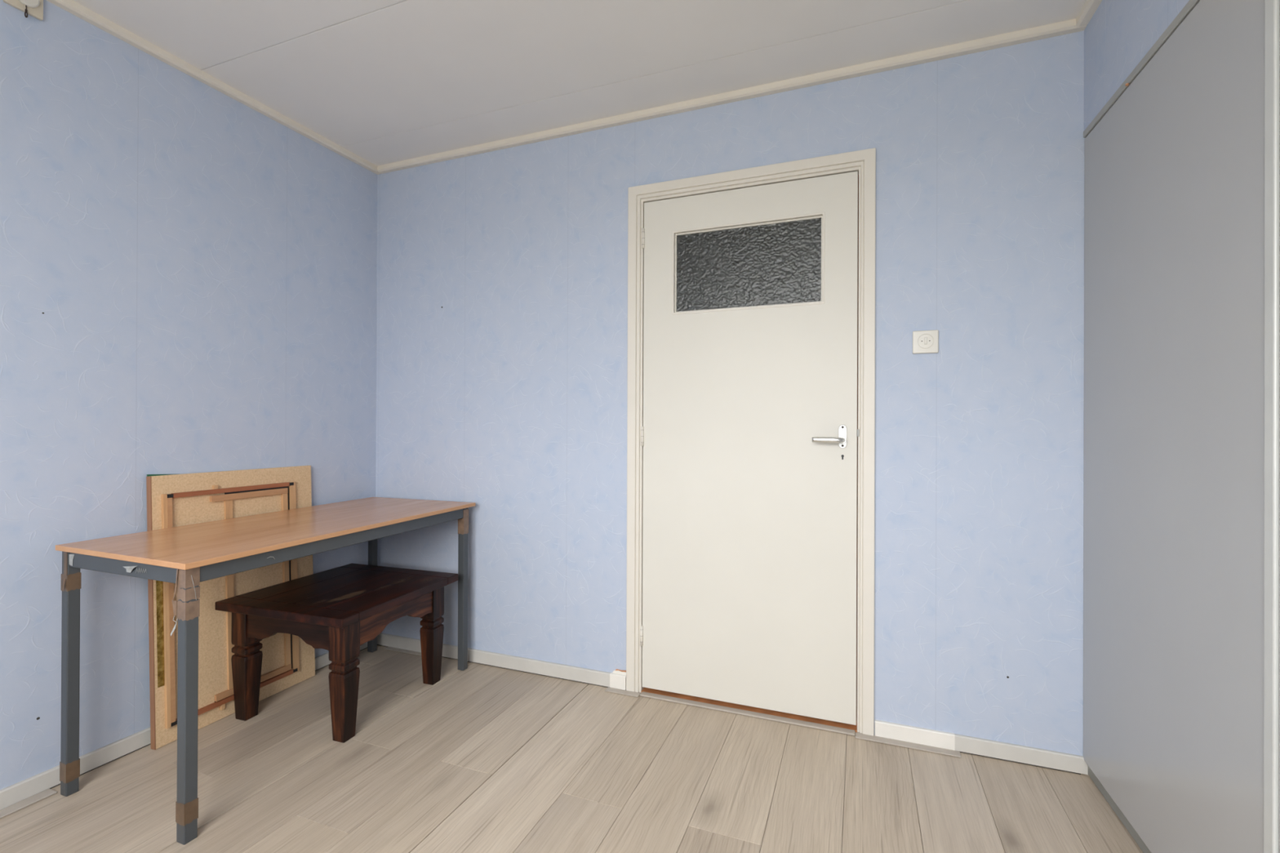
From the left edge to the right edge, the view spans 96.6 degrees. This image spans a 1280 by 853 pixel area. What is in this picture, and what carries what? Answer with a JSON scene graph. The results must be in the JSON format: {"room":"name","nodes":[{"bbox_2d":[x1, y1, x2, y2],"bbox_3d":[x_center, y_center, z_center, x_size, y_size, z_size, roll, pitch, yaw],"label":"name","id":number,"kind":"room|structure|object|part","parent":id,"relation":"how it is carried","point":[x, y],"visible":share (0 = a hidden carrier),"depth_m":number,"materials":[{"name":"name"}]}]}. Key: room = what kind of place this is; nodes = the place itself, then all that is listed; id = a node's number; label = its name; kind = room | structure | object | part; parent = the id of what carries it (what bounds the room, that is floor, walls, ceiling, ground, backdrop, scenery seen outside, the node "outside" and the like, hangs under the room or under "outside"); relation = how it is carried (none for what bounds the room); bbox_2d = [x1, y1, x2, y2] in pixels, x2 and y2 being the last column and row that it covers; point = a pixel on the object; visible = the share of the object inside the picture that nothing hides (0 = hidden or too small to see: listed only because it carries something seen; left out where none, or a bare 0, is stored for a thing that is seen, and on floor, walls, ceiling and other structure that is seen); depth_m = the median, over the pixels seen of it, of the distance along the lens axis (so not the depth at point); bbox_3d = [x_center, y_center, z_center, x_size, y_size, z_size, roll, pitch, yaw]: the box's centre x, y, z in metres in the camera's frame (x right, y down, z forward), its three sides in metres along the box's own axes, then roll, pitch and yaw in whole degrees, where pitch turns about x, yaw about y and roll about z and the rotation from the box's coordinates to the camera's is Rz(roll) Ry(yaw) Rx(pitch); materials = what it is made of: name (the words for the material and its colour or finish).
{"room":"spare room","nodes":[
{"label":"spare room","id":0,"kind":"room"},
{"bbox_2d":[0,0,377,790],"bbox_3d":[-1.961,-0.153,1.374,0.101,2.500,3.250,0,0,21],"label":"wall","id":1,"kind":"structure","parent":0,"point":[188,276],"depth_m":1.91,"materials":[{"name":"paint"}]},
{"bbox_2d":[3,0,43,20],"bbox_3d":[-1.785,-1.236,1.653,0.022,0.102,0.083,0,0,21],"label":"switch","id":2,"kind":"object","parent":1,"relation":"attached to","point":[34,8],"visible":1,"depth_m":1.66,"materials":[{"name":"beige plastic"}]},
{"bbox_3d":[-1.779,-1.205,1.652,0.005,0.038,0.007,0,0,-15],"label":"cord","id":3,"kind":"part","parent":2,"relation":"part of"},
{"bbox_2d":[0,788,57,818],"bbox_3d":[-1.994,1.083,1.065,0.043,0.004,1.360,0,0,21],"label":"trim","id":4,"kind":"structure","parent":1,"relation":"attached to","point":[35,798],"depth_m":1.64,"materials":[{"name":"beige wood"}]},
{"bbox_2d":[0,641,367,810],"bbox_3d":[-1.896,1.057,1.397,0.012,0.052,3.150,0,0,21],"label":"baseboard","id":5,"kind":"structure","parent":1,"relation":"attached to","point":[18,792],"depth_m":1.79,"materials":[{"name":"white wood"}]},
{"bbox_2d":[46,0,381,174],"bbox_3d":[-1.878,-1.290,1.400,0.030,0.026,3.150,0,0,21],"label":"trim","id":6,"kind":"structure","parent":1,"relation":"attached to","point":[72,6],"depth_m":2.08,"materials":[{"name":"white wood"}]},
{"bbox_2d":[0,644,1142,852],"bbox_3d":[-0.027,1.125,1.318,3.757,0.060,4.550,0,0,21],"label":"floor","id":7,"kind":"structure","parent":0,"point":[481,758],"depth_m":1.73,"materials":[{"name":"laminate"}]},
{"bbox_2d":[146,465,315,750],"bbox_3d":[-1.545,0.630,2.216,0.067,0.920,0.618,0,0,20],"label":"leaning board","id":8,"kind":"object","parent":7,"relation":"on","point":[173,500],"visible":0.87,"depth_m":2.12,"materials":[{"name":"brown wood"}]},
{"bbox_3d":[-1.555,0.242,2.192,0.014,0.017,0.440,0,0,20],"label":"frame rail","id":9,"kind":"part","parent":8,"relation":"part of","materials":[{"name":"beige wood"}]},
{"bbox_3d":[-1.532,1.024,2.180,0.014,0.017,0.440,0,0,20],"label":"frame rail","id":10,"kind":"part","parent":8,"relation":"part of","materials":[{"name":"beige wood"}]},
{"bbox_3d":[-1.534,0.268,2.249,0.012,0.022,0.305,0,0,20],"label":"rail","id":11,"kind":"part","parent":8,"relation":"part of","materials":[{"name":"brown wood"}]},
{"bbox_3d":[-1.512,1.002,2.239,0.012,0.022,0.301,0,0,20],"label":"rail","id":12,"kind":"part","parent":8,"relation":"part of","materials":[{"name":"brown wood"}]},
{"bbox_2d":[55,497,475,844],"bbox_3d":[-1.236,0.718,2.135,0.618,0.748,1.213,0,0,21],"label":"desk","id":13,"kind":"object","parent":7,"relation":"on","point":[187,556],"visible":0.98,"depth_m":1.69,"materials":[{"name":"brown wood"}]},
{"bbox_3d":[-1.692,0.728,1.693,0.031,0.722,0.031,0,0,21],"label":"leg","id":14,"kind":"part","parent":13,"relation":"part of","materials":[{"name":"grey metal"}]},
{"bbox_3d":[-1.193,0.729,1.504,0.033,0.722,0.033,0,0,21],"label":"leg","id":15,"kind":"part","parent":13,"relation":"part of","materials":[{"name":"grey metal"}]},
{"bbox_3d":[-1.301,0.727,2.774,0.031,0.732,0.031,0,0,21],"label":"leg","id":16,"kind":"part","parent":13,"relation":"part of","materials":[{"name":"grey metal"}]},
{"bbox_3d":[-0.798,0.729,2.571,0.032,0.732,0.032,0,0,21],"label":"leg","id":17,"kind":"part","parent":13,"relation":"part of","materials":[{"name":"grey metal"}]},
{"bbox_2d":[215,563,457,742],"bbox_3d":[-1.175,0.867,2.288,0.590,0.450,0.632,0,0,18],"label":"coffee table","id":18,"kind":"object","parent":7,"relation":"on","point":[337,611],"visible":1,"depth_m":2.11,"materials":[{"name":"brown wood"}]},
{"bbox_3d":[-1.476,0.882,2.141,0.074,0.418,0.074,0,0,21],"label":"leg","id":19,"kind":"part","parent":18,"relation":"part of","materials":[{"name":"brown wood"}]},
{"bbox_3d":[-1.036,0.883,1.997,0.074,0.418,0.074,0,0,21],"label":"leg","id":20,"kind":"part","parent":18,"relation":"part of","materials":[{"name":"brown wood"}]},
{"bbox_3d":[-0.891,0.885,2.441,0.074,0.418,0.074,0,0,21],"label":"leg","id":21,"kind":"part","parent":18,"relation":"part of","materials":[{"name":"brown wood"}]},
{"bbox_2d":[1083,0,1279,852],"bbox_3d":[1.250,0.078,0.784,0.408,2.041,2.045,0,0,20],"label":"closet","id":22,"kind":"object","parent":7,"relation":"on","point":[1181,476],"visible":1,"depth_m":1.26,"materials":[{"name":"grey wood"}]},
{"bbox_3d":[1.096,-0.932,0.842,0.062,0.021,2.043,0,0,20],"label":"head rail","id":23,"kind":"part","parent":22,"relation":"part of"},
{"bbox_3d":[0.932,0.065,0.447,0.022,1.970,1.165,0,0,20],"label":"door panel","id":24,"kind":"part","parent":22,"relation":"part of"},
{"bbox_2d":[73,0,1086,165],"bbox_3d":[-0.354,-1.328,0.807,3.500,0.060,3.359,0,0,21],"label":"ceiling","id":25,"kind":"structure","parent":0,"point":[385,82],"depth_m":1.95,"materials":[{"name":"white paint"}]},
{"bbox_3d":[-0.244,-1.301,1.231,3.200,0.010,0.602,0,0,21],"label":"panel","id":26,"kind":"part","parent":25,"relation":"part of","materials":[{"name":"white paint"}]},
{"bbox_3d":[-0.026,-1.299,1.794,3.200,0.010,0.602,0,0,21],"label":"panel","id":27,"kind":"part","parent":25,"relation":"part of","materials":[{"name":"white paint"}]},
{"bbox_2d":[375,31,1084,755],"bbox_3d":[0.068,-0.142,2.385,3.157,2.500,0.101,0,0,21],"label":"wall","id":28,"kind":"structure","parent":0,"point":[502,297],"depth_m":2.03,"materials":[{"name":"paint"}]},
{"bbox_2d":[384,646,421,656],"bbox_3d":[-1.129,1.091,2.761,0.260,0.004,0.027,0,0,21],"label":"trim","id":29,"kind":"structure","parent":28,"relation":"attached to","point":[389,648],"depth_m":2.76,"materials":[{"name":"white wood"}]},
{"bbox_2d":[377,632,626,690],"bbox_3d":[-0.692,1.052,2.613,1.359,0.078,0.014,0,0,21],"label":"baseboard","id":30,"kind":"structure","parent":28,"relation":"attached to","point":[616,679],"depth_m":2.54,"materials":[{"name":"white wood"}]},
{"bbox_2d":[604,687,640,697],"bbox_3d":[-0.071,1.094,2.348,0.148,0.004,0.034,0,0,21],"label":"trim","id":31,"kind":"structure","parent":28,"relation":"attached to","point":[608,689],"depth_m":2.35,"materials":[{"name":"white wood"}]},
{"bbox_2d":[377,18,1087,173],"bbox_3d":[0.058,-1.279,2.324,2.917,0.026,0.030,0,0,21],"label":"trim","id":32,"kind":"structure","parent":28,"relation":"attached to","point":[1069,26],"depth_m":2.15,"materials":[{"name":"white wood"}]},
{"bbox_2d":[626,147,875,735],"bbox_3d":[0.402,0.058,2.223,0.950,2.099,0.160,0,0,21],"label":"door","id":33,"kind":"structure","parent":28,"relation":"in","point":[751,390],"depth_m":2.19,"materials":[{"name":"white wood"}]},
{"bbox_3d":[0.412,-0.621,2.220,0.572,0.321,0.007,0,0,21],"label":"glass pane","id":34,"kind":"part","parent":33,"relation":"part of","materials":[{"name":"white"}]},
{"bbox_3d":[0.683,0.048,2.058,0.117,0.025,0.054,0,0,21],"label":"lever","id":35,"kind":"part","parent":33,"relation":"part of","materials":[{"name":"silver metal"}]},
{"bbox_3d":[0.736,0.037,2.068,0.027,0.084,0.004,0,0,21],"label":"handle plate","id":36,"kind":"part","parent":33,"relation":"part of","materials":[{"name":"silver metal"}]},
{"bbox_2d":[855,732,961,757],"bbox_3d":[0.919,1.097,1.966,0.330,0.004,0.035,0,0,21],"label":"trim","id":37,"kind":"structure","parent":28,"relation":"attached to","point":[858,735],"depth_m":1.96,"materials":[{"name":"beige wood"}]},
{"bbox_2d":[912,329,938,354],"bbox_3d":[0.987,-0.292,1.970,0.081,0.079,0.014,0,0,21],"label":"light switch","id":38,"kind":"object","parent":28,"relation":"attached to","point":[923,341],"visible":1,"depth_m":1.97,"materials":[{"name":"beige plastic"}]},
{"bbox_2d":[875,720,1088,774],"bbox_3d":[1.124,1.071,1.912,0.621,0.052,0.014,0,0,21],"label":"baseboard","id":39,"kind":"structure","parent":28,"relation":"attached to","point":[943,740],"depth_m":1.90,"materials":[{"name":"white wood"}]},
{"bbox_2d":[960,751,1080,774],"bbox_3d":[1.116,1.099,1.917,0.603,0.004,0.010,0,0,21],"label":"trim","id":40,"kind":"structure","parent":28,"relation":"attached to","point":[960,752],"depth_m":1.86,"materials":[{"name":"white wood"}]},
{"bbox_2d":[1084,0,1189,130],"bbox_3d":[0.826,-0.145,0.031,0.100,2.500,3.750,0,0,20],"label":"wall","id":41,"kind":"structure","parent":0,"point":[1119,33],"depth_m":1.59,"materials":[{"name":"paint"}]},
{"bbox_2d":[1075,0,1102,26],"bbox_3d":[0.773,-1.282,0.065,0.030,0.026,3.670,0,0,20],"label":"trim","id":42,"kind":"structure","parent":41,"relation":"attached to","point":[1089,8],"depth_m":1.74,"materials":[{"name":"white wood"}]}
]}

